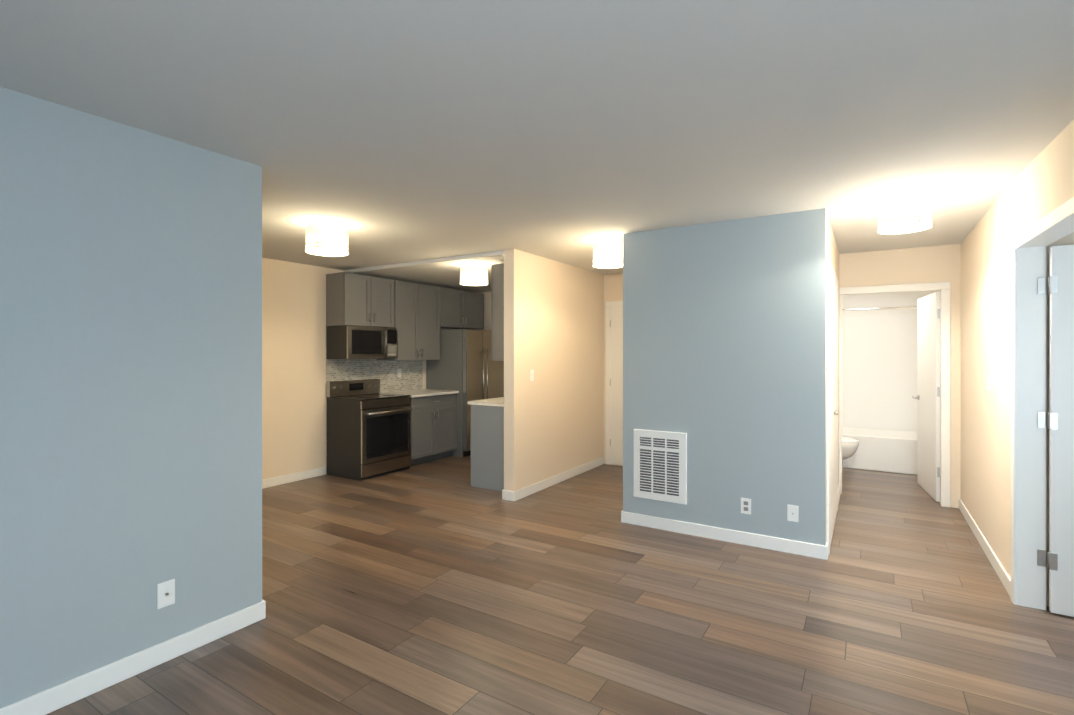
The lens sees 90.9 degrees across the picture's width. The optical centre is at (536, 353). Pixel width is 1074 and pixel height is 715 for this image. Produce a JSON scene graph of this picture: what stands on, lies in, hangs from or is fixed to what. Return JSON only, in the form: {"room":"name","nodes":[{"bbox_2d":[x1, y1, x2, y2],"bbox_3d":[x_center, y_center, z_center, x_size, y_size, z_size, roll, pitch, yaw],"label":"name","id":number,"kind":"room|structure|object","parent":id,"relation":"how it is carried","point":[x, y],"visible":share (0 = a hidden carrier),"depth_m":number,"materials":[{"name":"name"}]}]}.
{"room":"empty living room","nodes":[
{"label":"empty living room","id":0,"kind":"room"},
{"bbox_2d":[0,87,261,708],"bbox_3d":[-2.412,0.215,1.489,0.120,2.440,3.300,0,0,32],"label":"wall","id":1,"kind":"structure","parent":0,"point":[130,368],"depth_m":2.31,"materials":[{"name":"blue paint"}]},
{"bbox_2d":[0,601,265,714],"bbox_3d":[-2.321,1.387,1.512,0.013,0.095,3.193,0,0,32],"label":"baseboard","id":2,"kind":"structure","parent":1,"relation":"attached to","point":[52,699],"depth_m":2.34,"materials":[{"name":"white wood"}]},
{"bbox_2d":[157,579,174,608],"bbox_3d":[-1.723,1.121,2.460,0.014,0.116,0.072,0,0,32],"label":"outlet","id":3,"kind":"object","parent":1,"relation":"attached to","point":[165,593],"visible":1,"depth_m":2.46,"materials":[{"name":"white plastic"}]},
{"bbox_2d":[262,258,449,479],"bbox_3d":[-3.024,0.210,5.498,0.120,2.440,7.440,0,0,32],"label":"wall","id":4,"kind":"structure","parent":0,"point":[294,418],"depth_m":5.89,"materials":[{"name":"beige paint"}]},
{"bbox_2d":[262,467,325,488],"bbox_3d":[-3.686,1.384,4.321,0.013,0.095,4.500,0,0,32],"label":"baseboard","id":5,"kind":"structure","parent":4,"relation":"attached to","point":[288,478],"depth_m":5.87,"materials":[{"name":"white wood"}]},
{"bbox_2d":[326,272,397,327],"bbox_3d":[-2.143,-0.627,6.462,0.335,0.607,0.754,0,0,32],"label":"upper cabinet","id":6,"kind":"object","parent":4,"relation":"attached to","point":[352,299],"depth_m":6.25,"materials":[{"name":"grey wood"}]},
{"bbox_2d":[326,325,397,358],"bbox_3d":[-2.100,-0.125,6.435,0.433,0.388,0.750,0,0,32],"label":"microwave","id":7,"kind":"object","parent":6,"relation":"attached to","point":[353,342],"visible":1,"depth_m":6.21,"materials":[{"name":"metal"}]},
{"bbox_2d":[326,359,422,396],"bbox_3d":[-2.066,0.093,6.907,0.004,0.848,1.595,0,0,32],"label":"backsplash","id":8,"kind":"structure","parent":4,"relation":"attached to","point":[385,373],"depth_m":6.94,"materials":[{"name":"tile"}]},
{"bbox_2d":[397,369,400,376],"bbox_3d":[-1.875,0.271,7.203,0.005,0.115,0.070,0,0,32],"label":"outlet","id":9,"kind":"object","parent":4,"relation":"attached to","point":[398,372],"visible":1,"depth_m":7.19,"materials":[{"name":"white plastic"}]},
{"bbox_2d":[377,280,445,359],"bbox_3d":[-1.719,-0.419,7.138,0.335,1.024,0.960,0,0,32],"label":"upper cabinet","id":10,"kind":"object","parent":4,"relation":"attached to","point":[418,316],"depth_m":7.06,"materials":[{"name":"grey wood"}]},
{"bbox_2d":[446,288,483,329],"bbox_3d":[-1.230,-0.652,7.917,0.335,0.559,0.994,0,0,32],"label":"upper cabinet","id":11,"kind":"object","parent":4,"relation":"attached to","point":[464,309],"depth_m":7.85,"materials":[{"name":"grey wood"}]},
{"bbox_2d":[344,250,503,291],"bbox_3d":[-0.692,-0.991,6.843,2.400,0.040,2.440,0,0,32],"label":"ceiling","id":12,"kind":"structure","parent":0,"point":[442,272],"depth_m":6.28,"materials":[{"name":"paint"}]},
{"bbox_2d":[460,262,487,285],"bbox_3d":[-0.688,-0.863,5.777,0.308,0.213,0.308,0,0,32],"label":"kitchen ceiling light","id":13,"kind":"object","parent":12,"relation":"attached to","point":[473,273],"visible":1,"depth_m":5.66,"materials":[{"name":"white glass"}]},
{"bbox_2d":[477,291,490,330],"bbox_3d":[-0.011,0.208,7.928,2.400,2.440,0.120,0,0,32],"label":"wall","id":14,"kind":"structure","parent":0,"point":[487,310],"depth_m":8.34,"materials":[{"name":"beige paint"}]},
{"bbox_2d":[0,0,1073,274],"bbox_3d":[0.707,-1.038,3.579,8.560,0.060,10.240,0,0,32],"label":"ceiling","id":15,"kind":"structure","parent":0,"point":[388,132],"depth_m":2.13,"materials":[{"name":"paint"}]},
{"bbox_2d":[305,219,348,255],"bbox_3d":[-1.639,-0.896,4.131,0.318,0.223,0.318,0,0,32],"label":"ceiling light","id":16,"kind":"object","parent":15,"relation":"attached to","point":[326,237],"visible":1,"depth_m":4.01,"materials":[{"name":"white glass"}]},
{"bbox_2d":[592,236,622,267],"bbox_3d":[0.644,-0.892,4.682,0.298,0.233,0.298,0,0,32],"label":"light","id":17,"kind":"object","parent":15,"relation":"attached to","point":[607,251],"visible":0.9,"depth_m":4.56,"materials":[{"name":"white glass"}]},
{"bbox_2d":[878,189,931,233],"bbox_3d":[2.352,-0.900,3.385,0.288,0.213,0.288,0,0,32],"label":"light","id":18,"kind":"object","parent":15,"relation":"attached to","point":[905,211],"visible":1,"depth_m":3.29,"materials":[{"name":"white glass"}]},
{"bbox_2d":[504,249,603,490],"bbox_3d":[0.375,0.210,6.174,0.120,2.440,2.440,0,0,32],"label":"wall","id":19,"kind":"structure","parent":0,"point":[554,341],"depth_m":5.69,"materials":[{"name":"beige paint"}]},
{"bbox_2d":[491,263,503,360],"bbox_3d":[-0.046,-0.425,5.937,0.330,1.010,1.111,0,0,32],"label":"upper cabinet","id":20,"kind":"object","parent":19,"relation":"attached to","point":[497,312],"visible":0.08,"depth_m":5.48,"materials":[{"name":"grey wood"}]},
{"bbox_2d":[502,490,513,500],"bbox_3d":[-0.282,1.383,5.140,0.133,0.095,0.013,0,0,32],"label":"baseboard","id":21,"kind":"structure","parent":19,"relation":"attached to","point":[507,495],"depth_m":5.13,"materials":[{"name":"white wood"}]},
{"bbox_2d":[530,370,533,380],"bbox_3d":[-0.048,0.226,5.372,0.014,0.116,0.072,0,0,32],"label":"light switch","id":22,"kind":"object","parent":19,"relation":"attached to","point":[531,375],"visible":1,"depth_m":5.36,"materials":[{"name":"white plastic"}]},
{"bbox_2d":[513,457,603,501],"bbox_3d":[0.322,1.382,5.965,0.013,0.095,2.053,0,0,32],"label":"baseboard","id":23,"kind":"structure","parent":19,"relation":"attached to","point":[540,485],"depth_m":5.76,"materials":[{"name":"white wood"}]},
{"bbox_2d":[46,455,1073,714],"bbox_3d":[0.707,1.458,3.582,8.560,0.050,10.240,0,0,32],"label":"floor","id":24,"kind":"structure","parent":0,"point":[438,587],"depth_m":2.86,"materials":[{"name":"brown wood"}]},
{"bbox_2d":[327,379,411,480],"bbox_3d":[-1.989,0.882,6.367,0.691,1.095,0.752,0,0,32],"label":"stove","id":25,"kind":"object","parent":24,"relation":"on","point":[368,430],"visible":1,"depth_m":6.14,"materials":[{"name":"metal"}]},
{"bbox_2d":[383,389,458,465],"bbox_3d":[-1.579,0.973,7.086,0.628,0.912,0.889,0,0,32],"label":"base cabinet","id":26,"kind":"object","parent":24,"relation":"on","point":[433,424],"visible":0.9,"depth_m":6.93,"materials":[{"name":"grey wood"}]},
{"bbox_2d":[426,329,503,456],"bbox_3d":[-1.018,0.548,7.799,0.812,1.760,0.900,0,0,32],"label":"refrigerator","id":27,"kind":"object","parent":24,"relation":"on","point":[466,367],"visible":0.6,"depth_m":7.40,"materials":[{"name":"metal"}]},
{"bbox_2d":[471,401,503,490],"bbox_3d":[-0.163,0.992,6.006,0.600,0.875,1.121,0,0,32],"label":"base cabinet","id":28,"kind":"object","parent":24,"relation":"on","point":[487,443],"depth_m":5.57,"materials":[{"name":"grey wood"}]},
{"bbox_2d":[842,437,859,470],"bbox_3d":[3.448,1.032,6.359,0.741,0.795,0.440,0,0,32],"label":"toilet","id":29,"kind":"object","parent":24,"relation":"on","point":[850,447],"visible":0.23,"depth_m":6.13,"materials":[{"name":"ceramic"}]},
{"bbox_2d":[842,427,916,474],"bbox_3d":[4.196,1.219,6.797,1.542,0.420,0.756,0,0,32],"label":"bathtub","id":30,"kind":"object","parent":24,"relation":"on","point":[891,451],"visible":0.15,"depth_m":6.40,"materials":[{"name":"ceramic"}]},
{"bbox_2d":[604,273,622,465],"bbox_3d":[1.377,0.209,6.584,1.140,2.440,0.120,0,0,32],"label":"wall","id":31,"kind":"structure","parent":0,"point":[613,287],"depth_m":6.81,"materials":[{"name":"beige paint"}]},
{"bbox_2d":[606,301,622,464],"bbox_3d":[1.281,0.382,6.563,0.930,2.095,0.018,0,0,32],"label":"door frame","id":32,"kind":"structure","parent":31,"relation":"attached to","point":[609,304],"depth_m":6.78,"materials":[{"name":"white wood"}]},
{"bbox_2d":[610,306,622,465],"bbox_3d":[1.270,0.413,6.553,0.799,2.017,0.043,0,0,32],"label":"door leaf","id":33,"kind":"structure","parent":31,"relation":"in","point":[616,382],"depth_m":6.72,"materials":[{"name":"white wood"}]},
{"bbox_2d":[623,208,825,545],"bbox_3d":[1.369,0.212,4.080,1.510,2.440,0.010,0,0,32],"label":"wall","id":34,"kind":"structure","parent":0,"point":[724,345],"depth_m":4.00,"materials":[{"name":"blue paint"}]},
{"bbox_2d":[634,429,686,504],"bbox_3d":[0.994,0.914,4.293,0.441,0.564,0.026,0,0,32],"label":"vent","id":35,"kind":"object","parent":34,"relation":"attached to","point":[660,465],"visible":0.98,"depth_m":4.28,"materials":[{"name":"white plastic"}]},
{"bbox_2d":[621,511,827,559],"bbox_3d":[1.363,1.385,4.072,1.536,0.095,0.013,0,0,32],"label":"baseboard","id":36,"kind":"structure","parent":34,"relation":"attached to","point":[771,543],"depth_m":4.00,"materials":[{"name":"white wood"}]},
{"bbox_2d":[741,498,750,514],"bbox_3d":[1.561,1.142,3.950,0.072,0.116,0.006,0,0,32],"label":"outlet","id":37,"kind":"object","parent":34,"relation":"attached to","point":[745,505],"visible":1,"depth_m":3.95,"materials":[{"name":"white plastic"}]},
{"bbox_2d":[787,504,798,521],"bbox_3d":[1.828,1.145,3.778,0.072,0.116,0.014,0,0,32],"label":"outlet","id":38,"kind":"object","parent":34,"relation":"attached to","point":[793,513],"visible":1,"depth_m":3.78,"materials":[{"name":"white plastic"}]},
{"bbox_2d":[826,211,838,487],"bbox_3d":[1.938,0.211,4.986,1.510,2.440,2.130,0,0,32],"label":"wall","id":39,"kind":"structure","parent":0,"point":[832,253],"depth_m":4.35,"materials":[{"name":"beige paint"}]},
{"bbox_2d":[826,260,837,554],"bbox_3d":[2.407,0.384,4.297,0.018,2.095,1.310,0,0,32],"label":"trim","id":40,"kind":"structure","parent":39,"relation":"attached to","point":[830,269],"depth_m":3.74,"materials":[{"name":"white wood"}]},
{"bbox_2d":[830,273,838,545],"bbox_3d":[2.419,0.415,4.289,0.043,2.017,1.170,0,0,32],"label":"closet door leaf","id":41,"kind":"structure","parent":39,"relation":"in","point":[834,412],"depth_m":4.23,"materials":[{"name":"white wood"}]},
{"bbox_2d":[838,484,840,504],"bbox_3d":[2.921,1.383,5.121,0.013,0.095,0.620,0,0,32],"label":"baseboard","id":42,"kind":"structure","parent":39,"relation":"attached to","point":[839,491],"depth_m":5.14,"materials":[{"name":"white wood"}]},
{"bbox_2d":[842,291,935,431],"bbox_3d":[4.431,0.208,7.170,1.550,2.440,0.120,0,0,32],"label":"wall","id":43,"kind":"structure","parent":0,"point":[899,299],"depth_m":7.01,"materials":[{"name":"white paint"}]},
{"bbox_2d":[842,314,916,430],"bbox_3d":[4.397,0.252,7.116,1.548,1.507,0.007,0,0,32],"label":"wall","id":44,"kind":"structure","parent":43,"relation":"attached to","point":[879,371],"depth_m":7.00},
{"bbox_2d":[839,245,943,291],"bbox_3d":[3.472,-0.814,5.209,0.850,0.390,0.120,0,0,32],"label":"wall","id":45,"kind":"structure","parent":0,"point":[900,266],"depth_m":5.15,"materials":[{"name":"beige paint"}]},
{"bbox_2d":[839,282,950,507],"bbox_3d":[3.486,0.383,5.191,0.895,2.095,0.139,0,0,32],"label":"door frame","id":46,"kind":"structure","parent":45,"relation":"attached to","point":[944,288],"depth_m":4.93,"materials":[{"name":"white wood"}]},
{"bbox_2d":[944,244,960,507],"bbox_3d":[3.883,0.211,4.952,0.120,2.440,0.120,0,0,32],"label":"wall","id":47,"kind":"structure","parent":0,"point":[952,263],"depth_m":4.89,"materials":[{"name":"beige paint"}]},
{"bbox_2d":[912,292,939,501],"bbox_3d":[4.002,0.416,5.445,0.184,2.016,0.805,0,0,32],"label":"door leaf","id":48,"kind":"structure","parent":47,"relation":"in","point":[926,397],"depth_m":5.36,"materials":[{"name":"white wood"}]},
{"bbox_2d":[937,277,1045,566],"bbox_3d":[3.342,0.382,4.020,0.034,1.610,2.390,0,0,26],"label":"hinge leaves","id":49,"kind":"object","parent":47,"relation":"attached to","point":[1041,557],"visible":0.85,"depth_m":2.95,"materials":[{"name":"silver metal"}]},
{"bbox_2d":[936,177,1016,576],"bbox_3d":[3.982,0.211,4.884,0.120,2.440,4.470,0,0,32],"label":"wall","id":50,"kind":"structure","parent":0,"point":[985,351],"depth_m":3.71,"materials":[{"name":"beige paint"}]},
{"bbox_2d":[959,498,1009,595],"bbox_3d":[3.334,1.385,3.979,0.013,0.095,2.115,0,0,32],"label":"baseboard","id":51,"kind":"structure","parent":50,"relation":"attached to","point":[1000,571],"depth_m":3.70,"materials":[{"name":"white wood"}]},
{"bbox_2d":[986,374,989,390],"bbox_3d":[3.172,0.204,3.722,0.014,0.116,0.072,0,0,32],"label":"light switch","id":52,"kind":"object","parent":50,"relation":"attached to","point":[988,382],"visible":0.98,"depth_m":3.70,"materials":[{"name":"white plastic"}]},
{"bbox_2d":[1017,120,1073,234],"bbox_3d":[2.463,-0.811,2.421,0.120,0.390,1.320,0,0,30],"label":"wall","id":53,"kind":"structure","parent":0,"point":[1045,181],"depth_m":2.57,"materials":[{"name":"beige paint"}]},
{"bbox_2d":[1010,197,1073,609],"bbox_3d":[2.456,0.386,2.427,0.139,2.095,1.410,0,0,30],"label":"door frame","id":54,"kind":"structure","parent":53,"relation":"attached to","point":[1028,437],"depth_m":2.98,"materials":[{"name":"white wood"}]},
{"bbox_2d":[1046,232,1073,606],"bbox_3d":[3.792,0.214,2.494,2.100,2.440,0.120,0,0,32],"label":"wall","id":55,"kind":"structure","parent":0,"point":[1068,239],"depth_m":2.99,"materials":[{"name":"beige paint"}]},
{"bbox_2d":[1047,245,1073,616],"bbox_3d":[3.148,0.419,2.719,0.766,2.012,0.143,0,0,32],"label":"door leaf","id":56,"kind":"structure","parent":55,"relation":"in","point":[1060,560],"depth_m":2.88,"materials":[{"name":"white wood"}]},
{"bbox_3d":[3.179,0.209,6.746,0.120,2.440,2.170,0,0,32],"label":"wall","id":57,"kind":"structure","parent":0,"visible":0},
{"bbox_2d":[842,306,916,310],"bbox_3d":[4.016,-0.541,6.509,1.532,0.024,0.024,0,0,32],"label":"curtain rod","id":58,"kind":"object","parent":57,"relation":"attached to","point":[911,307],"visible":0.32,"depth_m":6.41,"materials":[{"name":"silver metal"}]}
]}

